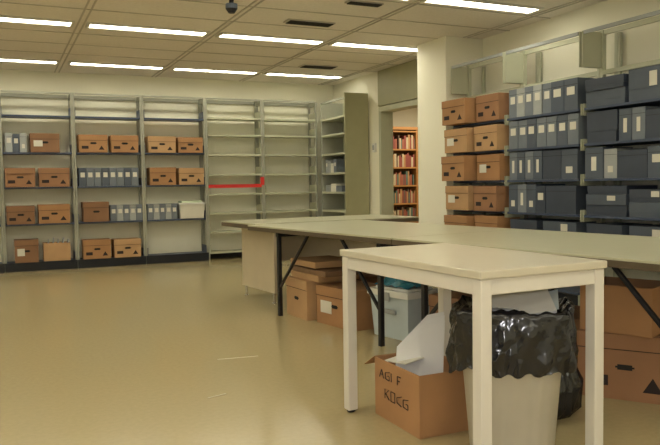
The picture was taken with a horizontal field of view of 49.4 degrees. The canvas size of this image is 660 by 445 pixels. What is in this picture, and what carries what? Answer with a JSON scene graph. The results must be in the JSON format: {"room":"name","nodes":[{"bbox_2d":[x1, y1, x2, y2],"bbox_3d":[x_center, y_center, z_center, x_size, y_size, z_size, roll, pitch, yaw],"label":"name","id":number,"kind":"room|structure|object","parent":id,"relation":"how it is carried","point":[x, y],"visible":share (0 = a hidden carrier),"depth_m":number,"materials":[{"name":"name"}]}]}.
{"room":"archive storage room","nodes":[
{"label":"archive storage room","id":0,"kind":"room"},
{"bbox_2d":[0,69,332,261],"bbox_3d":[-4.086,-0.720,9.898,9.100,2.700,0.120,-2,3,-25],"label":"wall","id":1,"kind":"structure","parent":0,"point":[182,235],"depth_m":10.60,"materials":[{"name":"paint"}]},
{"bbox_2d":[210,252,241,257],"bbox_3d":[-3.993,0.579,9.929,9.000,0.100,0.012,-2,3,-25],"label":"baseboard","id":2,"kind":"structure","parent":1,"relation":"attached to","point":[237,254],"depth_m":11.02,"materials":[{"name":"black rubber"}]},
{"bbox_2d":[0,0,605,84],"bbox_3d":[0.237,-1.948,5.421,13.300,0.100,15.000,-2,3,-25],"label":"ceiling","id":3,"kind":"structure","parent":0,"point":[418,13],"depth_m":7.57,"materials":[{"name":"tile"}]},
{"bbox_2d":[0,57,59,64],"bbox_3d":[-3.720,-2.014,8.907,0.671,0.019,0.334,-2,3,-25],"label":"recessed light","id":4,"kind":"object","parent":3,"relation":"in","point":[2,59],"depth_m":8.93,"materials":[{"name":"beige plastic"}]},
{"bbox_2d":[0,15,74,26],"bbox_3d":[-2.765,-1.915,6.800,0.648,0.019,0.306,-2,3,-25],"label":"recessed light","id":5,"kind":"object","parent":3,"relation":"in","point":[3,18],"depth_m":6.82,"materials":[{"name":"beige plastic"}]},
{"bbox_2d":[68,61,165,69],"bbox_3d":[-2.763,-2.052,9.347,1.217,0.019,0.334,-2,3,-25],"label":"recessed light","id":6,"kind":"object","parent":3,"relation":"in","point":[78,63],"depth_m":9.37,"materials":[{"name":"beige plastic"}]},
{"bbox_2d":[85,22,209,36],"bbox_3d":[-1.819,-1.953,7.234,1.215,0.019,0.307,-2,3,-25],"label":"recessed light","id":7,"kind":"object","parent":3,"relation":"in","point":[92,25],"depth_m":7.25,"materials":[{"name":"beige plastic"}]},
{"bbox_2d":[225,0,237,13],"bbox_3d":[-0.822,-1.828,5.985,0.110,0.165,0.110,-2,3,-25],"label":"security camera","id":8,"kind":"object","parent":3,"relation":"hanging from","point":[231,7],"depth_m":5.96,"materials":[{"name":"grey plastic"}]},
{"bbox_2d":[0,0,585,84],"bbox_3d":[-1.347,-1.756,3.320,9.545,0.008,14.020,-2,3,-25],"label":"grid","id":9,"kind":"object","parent":3,"relation":"attached to","point":[88,1],"visible":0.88,"depth_m":7.50,"materials":[{"name":"beige metal"}]},
{"bbox_2d":[283,19,334,26],"bbox_3d":[-0.202,-1.968,7.091,0.500,0.021,0.140,-2,3,-25],"label":"ceiling air vent","id":10,"kind":"object","parent":3,"relation":"in","point":[289,21],"depth_m":7.06,"materials":[{"name":"black metal"}]},
{"bbox_2d":[215,32,416,51],"bbox_3d":[-0.046,-2.025,8.050,2.503,0.019,0.307,-2,3,-25],"label":"recessed light","id":11,"kind":"object","parent":3,"relation":"in","point":[228,35],"depth_m":8.00,"materials":[{"name":"beige plastic"}]},
{"bbox_2d":[298,64,337,69],"bbox_3d":[-0.163,-2.112,9.748,0.500,0.021,0.200,-2,3,-25],"label":"ceiling air vent","id":12,"kind":"object","parent":3,"relation":"in","point":[312,66],"depth_m":9.71,"materials":[{"name":"black metal"}]},
{"bbox_2d":[344,0,383,6],"bbox_3d":[0.304,-1.937,6.353,0.350,0.021,0.085,-2,3,-25],"label":"ceiling air vent","id":13,"kind":"object","parent":3,"relation":"in","point":[350,2],"depth_m":6.34,"materials":[{"name":"black metal"}]},
{"bbox_2d":[420,0,543,13],"bbox_3d":[1.385,-1.960,6.445,1.239,0.019,0.282,-2,3,-25],"label":"recessed light","id":14,"kind":"object","parent":3,"relation":"in","point":[500,6],"depth_m":6.49,"materials":[{"name":"beige plastic"}]},
{"bbox_2d":[0,256,659,444],"bbox_3d":[0.280,0.848,5.571,13.300,0.100,15.000,-2,3,-25],"label":"floor","id":15,"kind":"structure","parent":0,"point":[129,354],"depth_m":4.34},
{"bbox_2d":[0,161,4,272],"bbox_3d":[-4.764,-0.520,9.318,0.906,2.385,0.322,-2,3,-25],"label":"shelving unit","id":16,"kind":"object","parent":15,"relation":"on","point":[2,264],"visible":1,"depth_m":9.41,"materials":[{"name":"metal"}]},
{"bbox_2d":[0,90,77,272],"bbox_3d":[-3.937,-0.553,9.698,0.906,2.385,0.322,-2,3,-25],"label":"shelving unit","id":17,"kind":"object","parent":15,"relation":"on","point":[42,265],"visible":1,"depth_m":9.64,"materials":[{"name":"metal"}]},
{"bbox_2d":[5,133,26,151],"bbox_3d":[-4.175,-1.056,9.541,0.261,0.250,0.247,-2,3,-25],"label":"binders","id":18,"kind":"object","parent":17,"relation":"in","point":[13,142],"visible":0.94,"depth_m":9.43,"materials":[{"name":"cardboard"}]},
{"bbox_2d":[4,168,34,186],"bbox_3d":[-4.116,-0.596,9.538,0.370,0.250,0.282,-2,3,-23],"label":"carton","id":19,"kind":"object","parent":17,"relation":"in","point":[14,177],"visible":0.99,"depth_m":9.41,"materials":[{"name":"cardboard"}]},
{"bbox_2d":[6,205,34,224],"bbox_3d":[-4.127,-0.102,9.577,0.350,0.240,0.282,-2,3,-24],"label":"carton","id":20,"kind":"object","parent":17,"relation":"in","point":[15,214],"visible":1,"depth_m":9.45,"materials":[{"name":"cardboard"}]},
{"bbox_2d":[14,238,38,262],"bbox_3d":[-4.064,0.376,9.616,0.300,0.300,0.282,-2,3,-24],"label":"carton","id":21,"kind":"object","parent":17,"relation":"in","point":[26,250],"visible":1,"depth_m":9.49,"materials":[{"name":"cardboard"}]},
{"bbox_2d":[29,133,59,151],"bbox_3d":[-3.848,-1.068,9.675,0.370,0.250,0.282,-2,3,-24],"label":"carton","id":22,"kind":"object","parent":17,"relation":"in","point":[39,142],"visible":0.98,"depth_m":9.55,"materials":[{"name":"cardboard"}]},
{"bbox_2d":[37,204,69,223],"bbox_3d":[-3.749,-0.122,9.746,0.400,0.250,0.282,-2,3,-25],"label":"carton","id":23,"kind":"object","parent":17,"relation":"in","point":[47,213],"visible":1,"depth_m":9.63,"materials":[{"name":"cardboard"}]},
{"bbox_2d":[38,168,69,186],"bbox_3d":[-3.744,-0.612,9.733,0.390,0.250,0.282,-2,3,-24],"label":"carton","id":24,"kind":"object","parent":17,"relation":"in","point":[47,177],"visible":0.99,"depth_m":9.61,"materials":[{"name":"cardboard"}]},
{"bbox_2d":[42,237,70,260],"bbox_3d":[-3.734,0.357,9.802,0.340,0.307,0.250,-2,3,-25],"label":"carton","id":25,"kind":"object","parent":17,"relation":"on","point":[52,251],"visible":1,"depth_m":9.70,"materials":[{"name":"brown cardboard"}]},
{"bbox_2d":[72,93,145,267],"bbox_3d":[-3.107,-0.587,10.080,0.916,2.385,0.322,-2,3,-25],"label":"shelving unit","id":26,"kind":"object","parent":15,"relation":"on","point":[140,260],"visible":0.88,"depth_m":10.02,"materials":[{"name":"metal"}]},
{"bbox_2d":[76,134,107,152],"bbox_3d":[-3.288,-1.085,9.927,0.380,0.240,0.282,-2,3,-25],"label":"carton","id":27,"kind":"object","parent":26,"relation":"in","point":[85,143],"visible":0.98,"depth_m":9.80,"materials":[{"name":"cardboard"}]},
{"bbox_2d":[81,201,108,221],"bbox_3d":[-3.266,-0.152,9.981,0.340,0.270,0.282,-2,3,-26],"label":"carton","id":28,"kind":"object","parent":26,"relation":"in","point":[90,211],"visible":1,"depth_m":9.86,"materials":[{"name":"cardboard"}]},
{"bbox_2d":[81,238,110,258],"bbox_3d":[-3.253,0.363,9.997,0.370,0.260,0.282,-2,3,-23],"label":"carton","id":29,"kind":"object","parent":26,"relation":"in","point":[99,248],"visible":1,"depth_m":9.88,"materials":[{"name":"cardboard"}]},
{"bbox_2d":[77,168,138,185],"bbox_3d":[-3.108,-0.639,10.055,0.796,0.250,0.250,-2,3,-25],"label":"binders","id":30,"kind":"object","parent":26,"relation":"in","point":[86,176],"visible":0.96,"depth_m":9.94,"materials":[{"name":"cardboard"}]},
{"bbox_2d":[108,135,137,152],"bbox_3d":[-2.900,-1.097,10.082,0.370,0.235,0.282,-2,3,-24],"label":"carton","id":31,"kind":"object","parent":26,"relation":"in","point":[117,143],"visible":0.98,"depth_m":9.96,"materials":[{"name":"cardboard"}]},
{"bbox_2d":[109,204,141,220],"bbox_3d":[-2.901,-0.143,10.175,0.436,0.220,0.250,-2,3,-25],"label":"binders","id":32,"kind":"object","parent":26,"relation":"in","point":[124,212],"visible":0.98,"depth_m":10.06,"materials":[{"name":"paper"}]},
{"bbox_2d":[111,237,140,257],"bbox_3d":[-2.886,0.353,10.168,0.370,0.250,0.282,-2,3,-25],"label":"carton","id":33,"kind":"object","parent":26,"relation":"in","point":[121,247],"visible":1,"depth_m":10.05,"materials":[{"name":"cardboard"}]},
{"bbox_2d":[138,95,208,263],"bbox_3d":[-2.276,-0.620,10.462,0.906,2.385,0.322,-2,3,-25],"label":"shelving unit","id":34,"kind":"object","parent":15,"relation":"on","point":[203,255],"visible":0.73,"depth_m":10.41,"materials":[{"name":"metal"}]},
{"bbox_2d":[144,136,175,152],"bbox_3d":[-2.440,-1.114,10.319,0.390,0.230,0.282,-2,3,-25],"label":"carton","id":35,"kind":"object","parent":34,"relation":"in","point":[153,144],"visible":0.98,"depth_m":10.20,"materials":[{"name":"cardboard"}]},
{"bbox_2d":[146,167,175,184],"bbox_3d":[-2.430,-0.665,10.344,0.370,0.250,0.282,-2,3,-23],"label":"carton","id":36,"kind":"object","parent":34,"relation":"in","point":[155,175],"visible":0.99,"depth_m":10.22,"materials":[{"name":"cardboard"}]},
{"bbox_2d":[146,203,177,219],"bbox_3d":[-2.445,-0.161,10.385,0.421,0.220,0.252,-2,3,-25],"label":"binders","id":37,"kind":"object","parent":34,"relation":"in","point":[165,210],"visible":0.99,"depth_m":10.28,"materials":[{"name":"paper"}]},
{"bbox_2d":[176,137,202,152],"bbox_3d":[-2.066,-1.124,10.477,0.360,0.220,0.282,-2,3,-24],"label":"carton","id":38,"kind":"object","parent":34,"relation":"in","point":[183,144],"visible":0.9,"depth_m":10.35,"materials":[{"name":"cardboard"}]},
{"bbox_2d":[176,168,203,184],"bbox_3d":[-2.062,-0.675,10.515,0.370,0.240,0.282,-2,3,-25],"label":"carton","id":39,"kind":"object","parent":34,"relation":"in","point":[184,176],"visible":0.96,"depth_m":10.39,"materials":[{"name":"cardboard"}]},
{"bbox_2d":[177,200,204,218],"bbox_3d":[-2.050,-0.193,10.535,0.380,0.255,0.275,-2,3,-25],"label":"carton","id":40,"kind":"object","parent":34,"relation":"on","point":[192,208],"visible":0.91,"depth_m":10.43,"materials":[{"name":"cardboard"}]},
{"bbox_2d":[200,98,263,259],"bbox_3d":[-1.466,-0.653,10.841,0.876,2.385,0.310,-2,3,-25],"label":"shelving unit","id":41,"kind":"object","parent":15,"relation":"on","point":[257,115],"visible":0.71,"depth_m":10.78,"materials":[{"name":"metal"}]},
{"bbox_2d":[209,177,263,187],"bbox_3d":[-1.389,-0.597,10.702,0.860,0.155,0.006,-2,3,-25],"label":"caution tape","id":42,"kind":"object","parent":41,"relation":"attached to","point":[261,178],"visible":1,"depth_m":10.72,"materials":[{"name":"red plastic"}]},
{"bbox_2d":[256,100,317,218],"bbox_3d":[-0.658,-0.686,11.213,0.896,2.385,0.310,-2,3,-25],"label":"shelving unit","id":43,"kind":"object","parent":15,"relation":"on","point":[313,206],"visible":0.61,"depth_m":11.18,"materials":[{"name":"metal"}]},
{"bbox_2d":[286,276,342,320],"bbox_3d":[-0.121,0.619,6.032,0.362,0.320,0.420,-2,3,-27],"label":"carton","id":44,"kind":"object","parent":15,"relation":"on","point":[301,293],"visible":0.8,"depth_m":5.86,"materials":[{"name":"cardboard"}]},
{"bbox_2d":[291,255,366,281],"bbox_3d":[-0.019,0.384,5.945,0.380,0.154,0.620,-3,4,-29],"label":"wood panels","id":45,"kind":"object","parent":44,"relation":"on","point":[326,268],"visible":0.67,"depth_m":5.82,"materials":[{"name":"light wood"},{"name":"dark wood"}]},
{"bbox_2d":[221,214,418,303],"bbox_3d":[-0.077,0.335,7.288,1.850,0.750,0.800,-3,4,-31],"label":"desk","id":46,"kind":"object","parent":15,"relation":"on","point":[259,249],"visible":0.46,"depth_m":7.09,"materials":[{"name":"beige laminate"}]},
{"bbox_2d":[320,92,369,216],"bbox_3d":[0.223,-0.702,10.930,0.385,2.420,0.860,-2,3,-25],"label":"shelf","id":47,"kind":"object","parent":15,"relation":"on","point":[344,127],"visible":0.69,"depth_m":10.59,"materials":[{"name":"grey metal"}]},
{"bbox_2d":[326,159,344,172],"bbox_3d":[0.126,-0.868,11.042,0.250,0.200,0.396,-2,3,-25],"label":"boxes","id":48,"kind":"object","parent":47,"relation":"in","point":[336,165],"visible":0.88,"depth_m":10.87,"materials":[{"name":"cardboard"}]},
{"bbox_2d":[326,184,344,191],"bbox_3d":[0.165,-0.534,10.977,0.250,0.120,0.576,-2,3,-25],"label":"boxes","id":49,"kind":"object","parent":47,"relation":"in","point":[333,187],"visible":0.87,"depth_m":10.88,"materials":[{"name":"cardboard"}]},
{"bbox_2d":[316,280,377,330],"bbox_3d":[0.195,0.645,5.642,0.402,0.300,0.500,-3,4,-35],"label":"carton","id":50,"kind":"object","parent":15,"relation":"on","point":[329,295],"visible":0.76,"depth_m":5.51,"materials":[{"name":"cardboard"}]},
{"bbox_2d":[356,273,384,282],"bbox_3d":[0.342,0.604,6.367,0.362,0.300,0.420,-3,4,-30],"label":"carton","id":51,"kind":"object","parent":15,"relation":"on","point":[372,278],"visible":0.02,"depth_m":6.15,"materials":[{"name":"cardboard"}]},
{"bbox_2d":[248,220,515,346],"bbox_3d":[0.343,0.409,5.789,1.200,0.750,2.050,-3,4,-33],"label":"work table","id":52,"kind":"object","parent":15,"relation":"on","point":[381,233],"visible":0.66,"depth_m":5.44,"materials":[{"name":"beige laminate"}]},
{"bbox_2d":[367,285,437,340],"bbox_3d":[0.531,0.635,5.165,0.335,0.360,0.430,-3,4,-37],"label":"cooler","id":53,"kind":"object","parent":15,"relation":"on","point":[402,307],"visible":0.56,"depth_m":5.01,"materials":[{"name":"white plastic"}]},
{"bbox_2d":[374,277,420,289],"bbox_3d":[0.527,0.388,5.146,0.262,0.126,0.341,-3,4,-37],"label":"plastic sheet","id":54,"kind":"object","parent":53,"relation":"on","point":[388,281],"visible":0.31,"depth_m":5.03,"materials":[{"name":"teal plastic"}]},
{"bbox_2d":[393,127,418,222],"bbox_3d":[1.150,-0.668,13.007,2.420,2.100,0.310,-2,3,-25],"label":"bookcase","id":55,"kind":"object","parent":15,"relation":"on","point":[405,139],"visible":0.19,"depth_m":13.00,"materials":[{"name":"brown wood"}]},
{"bbox_2d":[364,312,467,438],"bbox_3d":[0.408,0.663,3.356,0.304,0.502,0.510,-2,3,-25],"label":"carton","id":56,"kind":"object","parent":15,"relation":"on","point":[416,391],"visible":0.97,"depth_m":3.21,"materials":[{"name":"brown cardboard"}]},
{"bbox_2d":[428,291,471,312],"bbox_3d":[0.880,0.652,4.746,0.342,0.360,0.300,-3,4,-37],"label":"carton","id":57,"kind":"object","parent":15,"relation":"on","point":[455,295],"visible":0.16,"depth_m":4.72,"materials":[{"name":"cardboard"}]},
{"bbox_2d":[340,243,606,444],"bbox_3d":[0.570,0.531,3.142,0.625,0.785,1.050,-2,3,-27],"label":"side table","id":58,"kind":"object","parent":15,"relation":"on","point":[481,272],"visible":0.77,"depth_m":2.81,"materials":[{"name":"laminate"}]},
{"bbox_2d":[451,51,537,218],"bbox_3d":[1.727,-0.525,7.586,0.450,2.380,0.916,-2,3,-25],"label":"wall shelving","id":59,"kind":"object","parent":15,"relation":"on","point":[460,76],"visible":0.32,"depth_m":7.67,"materials":[{"name":"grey metal"}]},
{"bbox_2d":[442,97,478,125],"bbox_3d":[1.469,-1.176,7.668,0.382,0.256,0.420,-2,3,-25],"label":"carton","id":60,"kind":"object","parent":59,"relation":"in","point":[461,111],"visible":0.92,"depth_m":7.50,"materials":[{"name":"cardboard"}]},
{"bbox_2d":[441,155,480,180],"bbox_3d":[1.470,-0.579,7.696,0.382,0.262,0.420,-2,3,-25],"label":"carton","id":61,"kind":"object","parent":59,"relation":"in","point":[463,167],"visible":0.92,"depth_m":7.50,"materials":[{"name":"cardboard"}]},
{"bbox_2d":[444,127,480,152],"bbox_3d":[1.501,-0.874,7.697,0.382,0.250,0.420,-2,3,-25],"label":"carton","id":62,"kind":"object","parent":59,"relation":"in","point":[460,140],"visible":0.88,"depth_m":7.55,"materials":[{"name":"cardboard"}]},
{"bbox_2d":[444,214,483,225],"bbox_3d":[1.506,0.045,7.743,0.382,0.250,0.420,-2,3,-25],"label":"carton","id":63,"kind":"object","parent":59,"relation":"in","point":[459,219],"visible":0.28,"depth_m":7.63,"materials":[{"name":"cardboard"}]},
{"bbox_2d":[445,185,497,209],"bbox_3d":[1.520,-0.269,7.734,0.382,0.256,0.420,-2,3,-25],"label":"carton","id":64,"kind":"object","parent":59,"relation":"in","point":[457,197],"visible":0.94,"depth_m":7.61,"materials":[{"name":"cardboard"}]},
{"bbox_2d":[473,186,508,211],"bbox_3d":[1.734,-0.249,7.341,0.382,0.252,0.375,-2,3,-25],"label":"carton","id":65,"kind":"object","parent":59,"relation":"in","point":[486,198],"visible":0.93,"depth_m":7.17,"materials":[{"name":"cardboard"}]},
{"bbox_2d":[474,124,508,150],"bbox_3d":[1.734,-0.858,7.312,0.382,0.252,0.375,-2,3,-25],"label":"carton","id":66,"kind":"object","parent":59,"relation":"in","point":[492,137],"visible":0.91,"depth_m":7.15,"materials":[{"name":"cardboard"}]},
{"bbox_2d":[476,92,508,121],"bbox_3d":[1.752,-1.164,7.317,0.382,0.262,0.375,-2,3,-25],"label":"carton","id":67,"kind":"object","parent":59,"relation":"in","point":[489,107],"visible":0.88,"depth_m":7.16,"materials":[{"name":"cardboard"}]},
{"bbox_2d":[477,154,509,180],"bbox_3d":[1.771,-0.566,7.354,0.382,0.262,0.375,-2,3,-25],"label":"carton","id":68,"kind":"object","parent":59,"relation":"in","point":[489,166],"visible":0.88,"depth_m":7.20,"materials":[{"name":"cardboard"}]},
{"bbox_2d":[474,214,527,227],"bbox_3d":[1.753,0.055,7.375,0.382,0.262,0.375,-2,3,-25],"label":"carton","id":69,"kind":"object","parent":59,"relation":"in","point":[491,220],"visible":0.34,"depth_m":7.22,"materials":[{"name":"cardboard"}]},
{"bbox_2d":[445,295,578,444],"bbox_3d":[0.737,0.619,2.927,0.528,0.626,0.446,0,3,10],"label":"trash can","id":70,"kind":"object","parent":15,"relation":"on","point":[531,353],"visible":0.81,"depth_m":2.77,"materials":[{"name":"plastic"}]},
{"bbox_2d":[492,289,558,313],"bbox_3d":[0.746,0.326,2.893,0.332,0.140,0.287,-2,3,-25],"label":"papers","id":71,"kind":"object","parent":70,"relation":"in","point":[537,301],"visible":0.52,"depth_m":2.88,"materials":[{"name":"paper"}]},
{"bbox_2d":[392,229,659,327],"bbox_3d":[1.515,0.489,3.976,1.200,0.750,2.250,-3,4,-33],"label":"work table","id":72,"kind":"object","parent":15,"relation":"on","point":[632,252],"visible":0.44,"depth_m":3.97,"materials":[{"name":"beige laminate"}]},
{"bbox_2d":[505,31,617,305],"bbox_3d":[2.133,-0.484,6.707,0.450,2.380,1.016,-2,3,-25],"label":"wall shelving","id":73,"kind":"object","parent":15,"relation":"on","point":[515,63],"visible":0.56,"depth_m":6.64,"materials":[{"name":"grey metal"}]},
{"bbox_2d":[510,218,564,229],"bbox_3d":[1.998,0.086,6.947,0.350,0.238,0.402,-2,3,-25],"label":"boxes","id":74,"kind":"object","parent":73,"relation":"in","point":[524,223],"visible":0.42,"depth_m":6.84,"materials":[{"name":"cardboard"}]},
{"bbox_2d":[510,149,584,179],"bbox_3d":[2.109,-0.537,6.697,0.370,0.265,0.908,-2,3,-25],"label":"boxes","id":75,"kind":"object","parent":73,"relation":"in","point":[567,163],"visible":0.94,"depth_m":6.55,"materials":[{"name":"cardboard"}]},
{"bbox_2d":[509,113,586,148],"bbox_3d":[2.106,-0.836,6.675,0.372,0.265,0.920,-2,3,-25],"label":"boxes","id":76,"kind":"object","parent":73,"relation":"in","point":[568,129],"visible":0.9,"depth_m":6.52,"materials":[{"name":"cardboard"}]},
{"bbox_2d":[509,184,587,213],"bbox_3d":[2.108,-0.228,6.718,0.366,0.265,0.896,-2,3,-25],"label":"boxes","id":77,"kind":"object","parent":73,"relation":"in","point":[533,198],"visible":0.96,"depth_m":6.57,"materials":[{"name":"cardboard"}]},
{"bbox_2d":[509,77,595,117],"bbox_3d":[2.099,-1.138,6.660,0.370,0.270,0.916,-2,3,-25],"label":"boxes","id":78,"kind":"object","parent":73,"relation":"in","point":[568,94],"visible":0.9,"depth_m":6.50,"materials":[{"name":"cardboard"}]},
{"bbox_2d":[543,219,605,232],"bbox_3d":[2.209,0.105,6.528,0.360,0.238,0.422,-2,3,-25],"label":"boxes","id":79,"kind":"object","parent":73,"relation":"in","point":[571,225],"visible":0.41,"depth_m":6.40,"materials":[{"name":"cardboard"}]},
{"bbox_2d":[557,367,583,419],"bbox_3d":[1.027,0.716,3.396,0.326,0.373,0.305,-2,3,-25],"label":"garbage bag","id":80,"kind":"object","parent":15,"relation":"on","point":[571,385],"visible":0.19,"depth_m":3.28,"materials":[{"name":"black plastic"}]},
{"bbox_2d":[574,305,579,366],"bbox_3d":[1.521,0.694,4.338,0.382,0.300,0.420,-3,4,-33],"label":"carton","id":81,"kind":"object","parent":15,"relation":"on","point":[577,308],"visible":0.02,"depth_m":4.18,"materials":[{"name":"cardboard"}]},
{"bbox_2d":[577,328,659,404],"bbox_3d":[1.559,0.712,3.730,0.460,0.330,0.382,1,4,30],"label":"carton","id":82,"kind":"object","parent":15,"relation":"on","point":[631,363],"visible":0.7,"depth_m":3.56,"materials":[{"name":"cardboard"}]},
{"bbox_2d":[580,276,659,337],"bbox_3d":[1.572,0.395,3.653,0.478,0.307,0.320,2,4,43],"label":"carton","id":83,"kind":"object","parent":82,"relation":"on","point":[623,314],"visible":0.83,"depth_m":3.55,"materials":[{"name":"brown cardboard"}]},
{"bbox_2d":[582,10,659,276],"bbox_3d":[2.552,-0.442,5.799,0.450,2.380,0.976,-2,3,-25],"label":"wall shelving","id":84,"kind":"object","parent":15,"relation":"on","point":[593,43],"visible":0.47,"depth_m":6.01,"materials":[{"name":"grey metal"}]},
{"bbox_2d":[587,109,618,142],"bbox_3d":[2.412,-0.803,6.033,0.345,0.258,0.332,-2,3,-25],"label":"box","id":85,"kind":"object","parent":84,"relation":"in","point":[602,126],"visible":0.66,"depth_m":5.95,"materials":[{"name":"grey cardboard"}]},
{"bbox_2d":[585,73,628,107],"bbox_3d":[2.408,-1.085,5.969,0.363,0.228,0.422,-2,3,-25],"label":"boxes","id":86,"kind":"object","parent":84,"relation":"in","point":[613,89],"visible":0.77,"depth_m":5.87},
{"bbox_2d":[587,222,652,234],"bbox_3d":[2.421,0.128,6.042,0.353,0.238,0.402,-2,3,-25],"label":"boxes","id":87,"kind":"object","parent":84,"relation":"in","point":[619,228],"visible":0.23,"depth_m":5.93,"materials":[{"name":"cardboard"}]},
{"bbox_2d":[586,185,657,216],"bbox_3d":[2.434,-0.186,6.011,0.359,0.248,0.442,-2,3,-25],"label":"boxes","id":88,"kind":"object","parent":84,"relation":"in","point":[607,200],"visible":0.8,"depth_m":5.90,"materials":[{"name":"cardboard"}]},
{"bbox_2d":[585,146,659,178],"bbox_3d":[2.507,-0.493,5.809,0.352,0.260,0.836,-2,3,-25],"label":"boxes","id":89,"kind":"object","parent":84,"relation":"in","point":[600,162],"visible":0.98,"depth_m":5.78,"materials":[{"name":"cardboard"}]},
{"bbox_2d":[619,106,659,140],"bbox_3d":[2.575,-0.780,5.640,0.344,0.250,0.456,-2,3,-25],"label":"boxes","id":90,"kind":"object","parent":84,"relation":"in","point":[643,122],"visible":1,"depth_m":5.59,"materials":[{"name":"cardboard"}]},
{"bbox_2d":[629,64,659,101],"bbox_3d":[2.589,-1.077,5.579,0.347,0.248,0.362,-2,3,-25],"label":"boxes","id":91,"kind":"object","parent":84,"relation":"in","point":[644,83],"visible":0.94,"depth_m":5.53,"materials":[{"name":"cardboard"}]},
{"bbox_2d":[629,189,659,217],"bbox_3d":[2.610,-0.151,5.598,0.348,0.218,0.382,-2,3,-25],"label":"box","id":92,"kind":"object","parent":84,"relation":"in","point":[645,203],"visible":1,"depth_m":5.56,"materials":[{"name":"cardboard"}]},
{"bbox_2d":[629,224,659,236],"bbox_3d":[2.623,0.147,5.629,0.371,0.238,0.402,-2,3,-25],"label":"boxes","id":93,"kind":"object","parent":84,"relation":"in","point":[653,230],"visible":0.35,"depth_m":5.61,"materials":[{"name":"cardboard"}]},
{"bbox_2d":[393,107,417,126],"bbox_3d":[1.311,-1.028,14.063,4.200,2.700,0.100,-2,3,-25],"label":"wall","id":94,"kind":"structure","parent":0,"point":[409,117],"depth_m":14.04,"materials":[{"name":"paint"}]},
{"bbox_2d":[417,36,482,223],"bbox_3d":[1.386,-0.718,8.296,0.499,2.700,0.590,-2,3,-25],"label":"wall column","id":95,"kind":"structure","parent":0,"point":[435,58],"depth_m":8.09,"materials":[{"name":"paint"}]},
{"bbox_2d":[333,0,659,279],"bbox_3d":[2.865,-0.610,5.859,0.140,2.700,13.280,-2,3,-25],"label":"wall","id":96,"kind":"structure","parent":0,"point":[640,43],"depth_m":6.96,"materials":[{"name":"paint"}]},
{"bbox_2d":[372,143,376,151],"bbox_3d":[0.642,-1.087,10.438,0.036,0.130,0.090,-2,3,-25],"label":"wall thermostat","id":97,"kind":"object","parent":96,"relation":"attached to","point":[374,145],"visible":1,"depth_m":10.40,"materials":[{"name":"white plastic"}]},
{"bbox_2d":[377,59,417,214],"bbox_3d":[1.080,-0.785,9.712,0.210,2.690,1.380,-2,3,-25],"label":"door frame","id":98,"kind":"structure","parent":96,"relation":"in","point":[398,83],"depth_m":10.13,"materials":[{"name":"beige paint"}]}
]}

